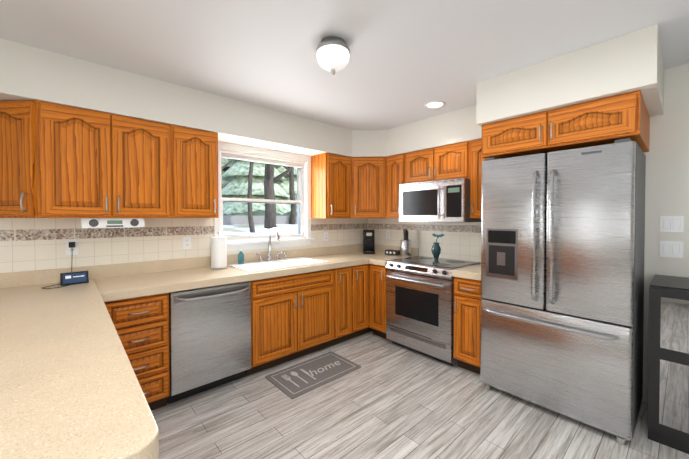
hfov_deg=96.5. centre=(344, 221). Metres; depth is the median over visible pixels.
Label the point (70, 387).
countertop
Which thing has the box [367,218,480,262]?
tile backsplash
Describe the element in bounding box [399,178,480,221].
microwave
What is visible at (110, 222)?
under-cabinet radio
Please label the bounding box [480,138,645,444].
fridge
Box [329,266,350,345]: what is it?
base cabinet
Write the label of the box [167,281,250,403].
dishwasher
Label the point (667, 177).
wall
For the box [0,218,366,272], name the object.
tile backsplash
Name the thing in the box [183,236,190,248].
electrical outlet
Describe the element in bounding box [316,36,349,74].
flush-mount ceiling light
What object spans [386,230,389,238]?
electrical outlet
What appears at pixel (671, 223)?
switch plate
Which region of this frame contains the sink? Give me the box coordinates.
[228,257,327,271]
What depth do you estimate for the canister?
3.70 m
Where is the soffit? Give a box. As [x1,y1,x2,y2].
[0,24,663,156]
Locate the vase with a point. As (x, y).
(436, 249)
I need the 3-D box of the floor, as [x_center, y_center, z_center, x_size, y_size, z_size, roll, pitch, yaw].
[0.271,1.411,0.627,5.500,0.080,5.900,-1,1,-42]
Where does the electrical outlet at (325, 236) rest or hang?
attached to the tile backsplash at (29, 244)
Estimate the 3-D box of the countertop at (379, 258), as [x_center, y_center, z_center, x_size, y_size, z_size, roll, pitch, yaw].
[0.594,0.398,3.634,0.645,0.158,0.232,-1,1,-42]
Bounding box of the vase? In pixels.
[431,233,444,262]
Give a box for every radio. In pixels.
[81,218,144,227]
[385,249,399,255]
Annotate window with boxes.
[214,141,313,250]
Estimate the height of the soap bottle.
0.180 m
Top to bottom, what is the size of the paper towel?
0.338 m
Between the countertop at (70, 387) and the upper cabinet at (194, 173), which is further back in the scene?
the upper cabinet at (194, 173)
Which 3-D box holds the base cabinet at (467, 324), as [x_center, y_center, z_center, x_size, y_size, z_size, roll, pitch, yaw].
[1.293,0.916,2.871,0.662,0.848,0.292,-1,1,-42]
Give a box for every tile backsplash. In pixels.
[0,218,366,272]
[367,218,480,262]
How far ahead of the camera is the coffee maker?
4.06 m
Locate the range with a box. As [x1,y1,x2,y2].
[385,256,480,365]
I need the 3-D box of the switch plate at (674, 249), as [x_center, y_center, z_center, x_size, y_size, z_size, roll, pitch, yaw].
[2.328,0.194,2.189,0.012,0.115,0.116,-1,1,-42]
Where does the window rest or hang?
in the wall
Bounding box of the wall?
[642,63,688,401]
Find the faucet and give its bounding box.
[255,228,286,261]
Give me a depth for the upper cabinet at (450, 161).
3.20 m
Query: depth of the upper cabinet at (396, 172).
3.65 m
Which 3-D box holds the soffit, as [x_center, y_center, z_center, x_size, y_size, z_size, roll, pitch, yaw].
[-0.614,-0.930,1.574,5.197,0.323,2.952,-1,1,-42]
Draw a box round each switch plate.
[660,216,683,231]
[660,241,683,257]
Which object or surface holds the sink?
in the countertop at (121, 281)
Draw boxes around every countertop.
[0,228,395,303]
[0,292,158,458]
[368,246,418,265]
[452,264,480,280]
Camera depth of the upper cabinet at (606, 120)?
2.05 m
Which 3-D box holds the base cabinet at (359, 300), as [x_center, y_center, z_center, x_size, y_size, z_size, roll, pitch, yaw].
[0.221,0.901,3.895,0.882,0.848,0.662,-1,1,-42]
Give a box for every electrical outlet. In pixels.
[66,239,77,254]
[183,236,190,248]
[324,232,327,240]
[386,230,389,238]
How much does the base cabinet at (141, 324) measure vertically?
0.848 m
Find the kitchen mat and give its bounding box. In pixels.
[265,351,360,398]
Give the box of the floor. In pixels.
[151,331,688,458]
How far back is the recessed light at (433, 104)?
2.90 m
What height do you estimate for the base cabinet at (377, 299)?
0.848 m
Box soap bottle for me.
[238,246,243,263]
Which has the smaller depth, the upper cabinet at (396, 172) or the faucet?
the faucet
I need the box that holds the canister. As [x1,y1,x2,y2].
[401,229,410,256]
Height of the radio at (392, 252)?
0.062 m
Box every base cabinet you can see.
[104,293,169,410]
[246,269,332,375]
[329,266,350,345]
[346,264,372,339]
[369,264,387,339]
[454,277,480,374]
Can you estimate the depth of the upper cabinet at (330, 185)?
3.63 m
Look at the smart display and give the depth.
2.16 m
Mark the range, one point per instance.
(420, 304)
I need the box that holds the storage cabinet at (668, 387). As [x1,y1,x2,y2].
[647,274,688,453]
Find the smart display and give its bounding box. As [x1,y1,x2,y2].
[42,242,88,288]
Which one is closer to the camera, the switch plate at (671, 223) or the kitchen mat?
the switch plate at (671, 223)
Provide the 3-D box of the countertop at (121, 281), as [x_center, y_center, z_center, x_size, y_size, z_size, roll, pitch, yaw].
[-0.869,0.327,2.904,3.795,0.524,0.644,-1,1,-42]
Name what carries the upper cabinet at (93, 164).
attached to the wall
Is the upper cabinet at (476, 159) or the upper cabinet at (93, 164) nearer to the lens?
the upper cabinet at (93, 164)
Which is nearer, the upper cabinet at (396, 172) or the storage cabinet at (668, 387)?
the storage cabinet at (668, 387)
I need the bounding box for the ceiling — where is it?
[0,0,688,129]
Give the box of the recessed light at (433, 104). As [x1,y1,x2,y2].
[424,101,444,108]
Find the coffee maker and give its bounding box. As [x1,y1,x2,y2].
[363,230,374,253]
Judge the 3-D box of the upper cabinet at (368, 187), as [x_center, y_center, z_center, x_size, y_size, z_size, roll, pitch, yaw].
[0.304,-0.424,3.986,0.613,0.753,0.610,-1,1,-42]
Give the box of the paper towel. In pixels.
[210,232,227,269]
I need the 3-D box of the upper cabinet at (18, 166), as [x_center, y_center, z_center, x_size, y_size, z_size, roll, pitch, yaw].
[-2.167,-0.399,1.958,0.304,0.747,0.315,-1,1,-42]
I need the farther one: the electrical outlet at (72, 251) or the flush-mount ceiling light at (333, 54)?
the electrical outlet at (72, 251)
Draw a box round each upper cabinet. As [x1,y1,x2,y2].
[0,100,37,217]
[36,100,170,217]
[170,125,217,217]
[311,153,350,217]
[351,157,386,217]
[386,153,405,217]
[405,141,469,183]
[470,139,484,218]
[481,90,649,158]
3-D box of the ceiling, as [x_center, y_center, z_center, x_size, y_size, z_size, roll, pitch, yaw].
[0.271,-1.129,0.591,5.500,0.100,5.900,-1,1,-42]
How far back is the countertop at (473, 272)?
2.71 m
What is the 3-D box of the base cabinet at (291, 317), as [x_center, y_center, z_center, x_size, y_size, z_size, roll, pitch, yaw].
[-0.639,0.912,3.120,0.921,0.848,0.662,-1,1,-42]

